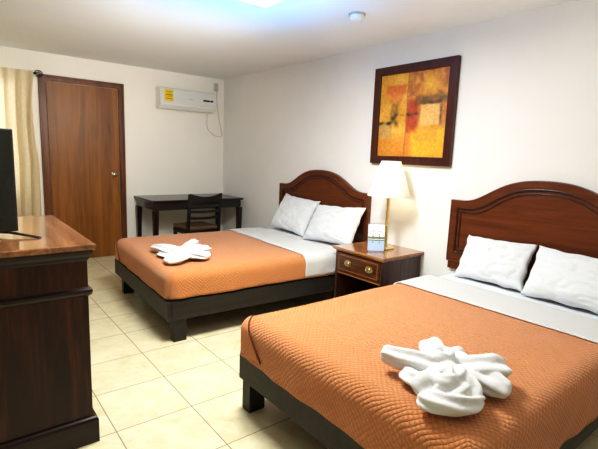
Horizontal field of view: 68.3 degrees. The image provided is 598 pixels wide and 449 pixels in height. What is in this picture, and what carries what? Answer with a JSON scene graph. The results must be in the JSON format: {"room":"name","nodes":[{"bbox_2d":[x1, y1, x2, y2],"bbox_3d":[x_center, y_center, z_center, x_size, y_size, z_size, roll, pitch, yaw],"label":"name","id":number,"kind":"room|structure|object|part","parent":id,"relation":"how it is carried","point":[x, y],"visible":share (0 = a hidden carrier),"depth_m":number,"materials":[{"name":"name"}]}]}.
{"room":"hotel room","nodes":[
{"label":"hotel room","id":0,"kind":"room"},
{"bbox_2d":[0,46,223,257],"bbox_3d":[-2.658,-0.778,5.462,3.800,2.438,0.100,-5,11,-38],"label":"wall","id":1,"kind":"structure","parent":0,"point":[168,151],"depth_m":5.93,"materials":[{"name":"paint"}]},
{"bbox_2d":[33,70,42,77],"bbox_3d":[-3.429,-1.648,4.562,1.356,0.082,0.088,-5,11,-38],"label":"curtain rod","id":2,"kind":"object","parent":1,"relation":"attached to","point":[34,72],"visible":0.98,"depth_m":4.92,"materials":[{"name":"metal"}]},
{"bbox_2d":[0,67,41,216],"bbox_3d":[-3.446,-0.580,4.649,1.255,2.170,0.080,-5,11,-38],"label":"curtain","id":3,"kind":"object","parent":2,"relation":"hanging from","point":[16,113],"visible":0.59,"depth_m":4.87,"materials":[{"name":"beige fabric"}]},
{"bbox_2d":[38,73,126,257],"bbox_3d":[-2.606,-0.647,5.413,0.940,2.198,0.077,-5,11,-38],"label":"door","id":4,"kind":"structure","parent":1,"relation":"in","point":[85,146],"depth_m":5.41,"materials":[{"name":"brown wood"}]},
{"bbox_2d":[156,86,214,112],"bbox_3d":[-1.531,-1.692,6.005,0.790,0.275,0.186,-5,11,-38],"label":"air conditioner","id":5,"kind":"object","parent":1,"relation":"attached to","point":[166,97],"visible":1,"depth_m":5.91,"materials":[{"name":"white plastic"}]},
{"bbox_3d":[-1.191,-1.970,6.338,0.070,0.120,0.013,-5,11,-38],"label":"wall outlet","id":6,"kind":"object","parent":1,"relation":"attached to","visible":0},
{"bbox_2d":[207,88,221,136],"bbox_3d":[-1.211,-1.617,6.367,0.256,0.681,0.033,-5,11,-38],"label":"power cord","id":7,"kind":"object","parent":6,"relation":"attached to","point":[216,88],"visible":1,"depth_m":6.39,"materials":[{"name":"white plastic"}]},
{"bbox_2d":[0,0,576,79],"bbox_3d":[-0.325,-1.497,2.406,4.000,0.100,7.500,-5,11,-38],"label":"ceiling","id":8,"kind":"structure","parent":0,"point":[217,39],"depth_m":3.71,"materials":[{"name":"paint"}]},
{"bbox_2d":[242,0,280,6],"bbox_3d":[-0.267,-1.405,2.464,0.600,0.094,0.600,-5,11,-38],"label":"ceiling light","id":9,"kind":"object","parent":8,"relation":"attached to","point":[264,3],"visible":1,"depth_m":2.79,"materials":[{"name":"white plastic"}]},
{"bbox_2d":[349,11,365,21],"bbox_3d":[0.427,-1.524,3.248,0.124,0.048,0.124,-5,11,-38],"label":"smoke detector","id":10,"kind":"object","parent":8,"relation":"attached to","point":[357,16],"visible":1,"depth_m":3.21,"materials":[{"name":"grey plastic"}]},
{"bbox_2d":[77,256,597,448],"bbox_3d":[-0.419,1.008,2.798,4.000,0.100,7.500,-5,11,-38],"label":"floor","id":11,"kind":"structure","parent":0,"point":[150,390],"depth_m":2.69,"materials":[{"name":"tile"}]},
{"bbox_2d":[0,215,99,448],"bbox_3d":[-1.637,0.525,2.129,1.015,0.970,1.018,-5,11,-38],"label":"dresser","id":12,"kind":"object","parent":11,"relation":"on","point":[46,379],"visible":1,"depth_m":1.94,"materials":[{"name":"brown wood"}]},
{"bbox_2d":[0,128,41,237],"bbox_3d":[-1.518,-0.154,1.755,0.281,0.493,0.801,8,11,33],"label":"television","id":13,"kind":"object","parent":12,"relation":"on","point":[8,201],"visible":1,"depth_m":2.02,"materials":[{"name":"black plastic"}]},
{"bbox_3d":[-1.628,0.267,2.088,0.979,0.043,0.982,-5,11,-38],"label":"waist moulding","id":14,"kind":"part","parent":12,"relation":"part of","materials":[{"name":"brown wood"}]},
{"bbox_3d":[-1.621,0.101,2.062,0.987,0.050,0.990,-5,11,-38],"label":"cornice","id":15,"kind":"part","parent":12,"relation":"part of","materials":[{"name":"brown wood"}]},
{"bbox_2d":[134,193,243,236],"bbox_3d":[-1.484,0.017,6.001,1.260,0.790,0.706,-5,11,-38],"label":"desk","id":16,"kind":"object","parent":11,"relation":"on","point":[157,203],"visible":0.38,"depth_m":5.73,"materials":[{"name":"black wood"}]},
{"bbox_3d":[-2.134,0.074,5.885,0.066,0.664,0.066,-5,11,-38],"label":"leg","id":17,"kind":"part","parent":16,"relation":"part of","materials":[{"name":"black wood"}]},
{"bbox_3d":[-1.760,0.161,5.417,0.066,0.664,0.066,-5,11,-38],"label":"leg","id":18,"kind":"part","parent":16,"relation":"part of","materials":[{"name":"black wood"}]},
{"bbox_3d":[-1.274,-0.253,5.702,0.720,0.080,0.010,-5,11,-38],"label":"drawer","id":19,"kind":"part","parent":16,"relation":"part of","materials":[{"name":"black wood"}]},
{"bbox_3d":[-0.841,0.083,6.137,0.066,0.664,0.066,-5,11,-38],"label":"leg","id":20,"kind":"part","parent":16,"relation":"part of","materials":[{"name":"black wood"}]},
{"bbox_2d":[173,193,221,233],"bbox_3d":[-1.274,0.045,5.503,0.448,0.904,0.485,-6,12,-42],"label":"desk chair","id":21,"kind":"object","parent":11,"relation":"on","point":[197,226],"visible":0.74,"depth_m":5.35,"materials":[{"name":"dark brown wood"}]},
{"bbox_3d":[-1.307,0.085,5.234,0.034,0.904,0.087,-6,12,-42],"label":"post","id":22,"kind":"part","parent":21,"relation":"part of","materials":[{"name":"black wood"}]},
{"bbox_3d":[-1.298,0.066,5.532,0.410,0.052,0.405,-6,12,-42],"label":"seat frame","id":23,"kind":"part","parent":21,"relation":"part of","materials":[{"name":"black wood"}]},
{"bbox_3d":[-1.299,0.016,5.527,0.410,0.046,0.408,-6,12,-42],"label":"seat","id":24,"kind":"part","parent":21,"relation":"part of","materials":[{"name":"brown wood"}]},
{"bbox_3d":[-1.112,-0.315,5.283,0.378,0.105,0.048,-6,12,-42],"label":"rail","id":25,"kind":"part","parent":21,"relation":"part of","materials":[{"name":"black wood"}]},
{"bbox_3d":[-1.000,0.054,5.511,0.034,0.904,0.087,-6,12,-42],"label":"post","id":26,"kind":"part","parent":21,"relation":"part of","materials":[{"name":"black wood"}]},
{"bbox_2d":[115,259,334,341],"bbox_3d":[-0.608,0.548,4.360,1.937,0.312,1.530,-4,11,-36],"label":"platform bed","id":27,"kind":"object","parent":11,"relation":"on","point":[176,312],"visible":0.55,"depth_m":3.53,"materials":[{"name":"black wood"}]},
{"bbox_3d":[-1.683,0.585,4.336,0.100,0.167,0.075,-4,11,-36],"label":"leg","id":28,"kind":"part","parent":27,"relation":"part of","materials":[{"name":"black wood"}]},
{"bbox_3d":[-1.378,0.523,3.793,0.030,0.144,1.530,-4,11,-36],"label":"foot rail","id":29,"kind":"part","parent":27,"relation":"part of","materials":[{"name":"black wood"}]},
{"bbox_3d":[-0.900,0.778,3.288,0.100,0.167,0.075,-4,11,-36],"label":"leg","id":30,"kind":"part","parent":27,"relation":"part of","materials":[{"name":"black wood"}]},
{"bbox_3d":[-0.155,0.575,3.756,1.906,0.144,0.030,-4,11,-36],"label":"rail","id":31,"kind":"part","parent":27,"relation":"part of","materials":[{"name":"black wood"}]},
{"bbox_3d":[-0.593,0.301,4.325,1.911,0.188,1.490,-4,11,-36],"label":"mattress","id":32,"kind":"object","parent":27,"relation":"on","visible":0},
{"bbox_2d":[115,227,335,299],"bbox_3d":[-0.728,0.283,4.223,1.636,0.213,1.569,-4,11,-36],"label":"bedspread","id":33,"kind":"object","parent":32,"relation":"on","point":[240,258],"visible":0.93,"depth_m":3.77,"materials":[{"name":"orange fabric"}]},
{"bbox_2d":[150,239,211,263],"bbox_3d":[-0.964,0.211,3.681,0.486,0.091,0.582,-5,11,-38],"label":"towel","id":34,"kind":"object","parent":33,"relation":"on","point":[173,254],"visible":1,"depth_m":3.56,"materials":[{"name":"white fabric"}]},
{"bbox_2d":[268,228,339,276],"bbox_3d":[-0.029,0.247,4.726,0.528,0.198,1.509,-4,11,-36],"label":"sheet","id":35,"kind":"object","parent":32,"relation":"on","point":[279,230],"visible":0.23,"depth_m":4.78,"materials":[{"name":"white fabric"}]},
{"bbox_2d":[270,193,320,236],"bbox_3d":[-0.061,-0.117,5.037,0.241,0.421,0.656,-5,11,-38],"label":"pillow","id":36,"kind":"object","parent":35,"relation":"on","point":[294,214],"visible":0.95,"depth_m":4.95,"materials":[{"name":"white fabric"}]},
{"bbox_2d":[303,204,365,243],"bbox_3d":[0.339,-0.003,4.472,0.262,0.400,0.707,-5,11,-38],"label":"pillow","id":37,"kind":"object","parent":35,"relation":"on","point":[332,224],"visible":0.98,"depth_m":4.38,"materials":[{"name":"white fabric"}]},
{"bbox_2d":[332,241,423,297],"bbox_3d":[0.697,0.511,3.982,0.560,0.600,0.601,-5,11,-38],"label":"nightstand","id":38,"kind":"object","parent":11,"relation":"on","point":[358,268],"visible":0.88,"depth_m":3.81,"materials":[{"name":"brown wood"}]},
{"bbox_3d":[0.422,0.344,3.877,0.023,0.059,0.080,-5,11,-38],"label":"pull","id":39,"kind":"part","parent":38,"relation":"part of","materials":[{"name":"gold metal"}]},
{"bbox_3d":[0.535,0.463,4.184,0.507,0.500,0.022,-5,11,-38],"label":"panel","id":40,"kind":"part","parent":38,"relation":"part of","materials":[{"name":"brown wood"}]},
{"bbox_3d":[0.620,0.354,3.892,0.304,0.172,0.499,-5,11,-38],"label":"drawer","id":41,"kind":"part","parent":38,"relation":"part of","materials":[{"name":"brown wood"}]},
{"bbox_3d":[0.577,0.380,3.684,0.023,0.059,0.080,-5,11,-38],"label":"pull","id":42,"kind":"part","parent":38,"relation":"part of","materials":[{"name":"gold metal"}]},
{"bbox_2d":[368,224,384,250],"bbox_3d":[0.665,0.113,3.788,0.148,0.239,0.096,3,9,3],"label":"card holder","id":43,"kind":"object","parent":38,"relation":"on","point":[376,233],"visible":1,"depth_m":3.80,"materials":[{"name":"white paper"}]},
{"bbox_2d":[367,161,410,249],"bbox_3d":[0.787,-0.168,3.885,0.375,0.775,0.375,-5,11,-38],"label":"table lamp","id":44,"kind":"object","parent":38,"relation":"on","point":[389,182],"visible":0.94,"depth_m":3.74,"materials":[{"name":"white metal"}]},
{"bbox_3d":[0.796,-0.399,3.849,0.375,0.305,0.375,-5,11,-38],"label":"lamp shade","id":45,"kind":"part","parent":44,"relation":"part of","materials":[{"name":"white fabric"}]},
{"bbox_3d":[0.860,0.539,3.777,0.507,0.500,0.022,-5,11,-38],"label":"panel","id":46,"kind":"part","parent":38,"relation":"part of","materials":[{"name":"brown wood"}]},
{"bbox_2d":[239,355,597,448],"bbox_3d":[0.870,0.891,2.526,1.985,0.312,1.370,-5,11,-38],"label":"platform bed","id":47,"kind":"object","parent":11,"relation":"on","point":[257,386],"visible":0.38,"depth_m":2.05,"materials":[{"name":"black wood"}]},
{"bbox_3d":[-0.251,0.936,2.437,0.100,0.167,0.075,-5,11,-38],"label":"leg","id":48,"kind":"part","parent":47,"relation":"part of","materials":[{"name":"black wood"}]},
{"bbox_3d":[0.105,0.873,1.911,0.030,0.144,1.370,-5,11,-38],"label":"foot rail","id":49,"kind":"part","parent":47,"relation":"part of","materials":[{"name":"black wood"}]},
{"bbox_3d":[1.299,0.903,2.004,1.954,0.144,0.030,-5,11,-38],"label":"rail","id":50,"kind":"part","parent":47,"relation":"part of","materials":[{"name":"black wood"}]},
{"bbox_3d":[0.885,0.643,2.491,1.959,0.188,1.330,-5,11,-38],"label":"mattress","id":51,"kind":"object","parent":47,"relation":"on","visible":0},
{"bbox_2d":[240,274,597,448],"bbox_3d":[0.737,0.654,2.370,1.664,0.261,1.435,-5,11,-38],"label":"bedspread","id":52,"kind":"object","parent":51,"relation":"on","point":[325,354],"visible":0.92,"depth_m":2.01,"materials":[{"name":"orange fabric"}]},
{"bbox_2d":[380,337,512,416],"bbox_3d":[0.554,0.549,1.709,0.486,0.145,0.456,-5,11,-38],"label":"towel","id":53,"kind":"object","parent":52,"relation":"on","point":[445,381],"visible":1,"depth_m":1.60,"materials":[{"name":"white fabric"}]},
{"bbox_2d":[439,273,597,319],"bbox_3d":[1.436,0.585,2.921,0.561,0.198,1.349,-5,11,-38],"label":"sheet","id":54,"kind":"object","parent":51,"relation":"on","point":[494,287],"visible":0.3,"depth_m":2.99,"materials":[{"name":"white fabric"}]},
{"bbox_2d":[454,235,537,291],"bbox_3d":[1.416,0.271,3.220,0.209,0.324,0.529,-5,11,-38],"label":"pillow","id":55,"kind":"object","parent":54,"relation":"on","point":[505,264],"visible":1,"depth_m":3.15,"materials":[{"name":"white fabric"}]},
{"bbox_2d":[521,245,597,313],"bbox_3d":[1.744,0.355,2.745,0.227,0.330,0.630,-5,11,-38],"label":"pillow","id":56,"kind":"object","parent":54,"relation":"on","point":[569,279],"visible":1,"depth_m":2.76,"materials":[{"name":"white fabric"}]},
{"bbox_2d":[222,0,597,276],"bbox_3d":[1.160,-0.374,3.802,0.100,2.438,7.500,-5,11,-38],"label":"wall","id":57,"kind":"structure","parent":0,"point":[527,102],"depth_m":3.68,"materials":[{"name":"paint"}]},
{"bbox_2d":[279,170,371,242],"bbox_3d":[0.228,-0.239,4.887,0.040,0.726,1.490,-5,11,-38],"label":"headboard","id":58,"kind":"object","parent":57,"relation":"attached to","point":[327,187],"visible":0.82,"depth_m":4.71,"materials":[{"name":"brown wood"}]},
{"bbox_3d":[0.223,-0.275,4.876,0.012,0.481,1.318,-5,11,-38],"label":"moulding","id":59,"kind":"part","parent":58,"relation":"part of","materials":[{"name":"brown wood"}]},
{"bbox_2d":[370,55,460,166],"bbox_3d":[0.979,-0.960,3.854,0.038,0.868,0.868,-5,11,-38],"label":"picture","id":60,"kind":"object","parent":57,"relation":"attached to","point":[415,104],"visible":1,"depth_m":3.80,"materials":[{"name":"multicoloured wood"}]},
{"bbox_2d":[446,181,597,285],"bbox_3d":[1.684,0.079,3.063,0.040,0.759,1.430,-5,11,-38],"label":"headboard","id":61,"kind":"object","parent":57,"relation":"attached to","point":[560,216],"visible":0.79,"depth_m":3.10,"materials":[{"name":"brown wood"}]},
{"bbox_3d":[1.679,0.043,3.053,0.012,0.514,1.258,-5,11,-38],"label":"moulding","id":62,"kind":"part","parent":61,"relation":"part of","materials":[{"name":"brown wood"}]}
]}

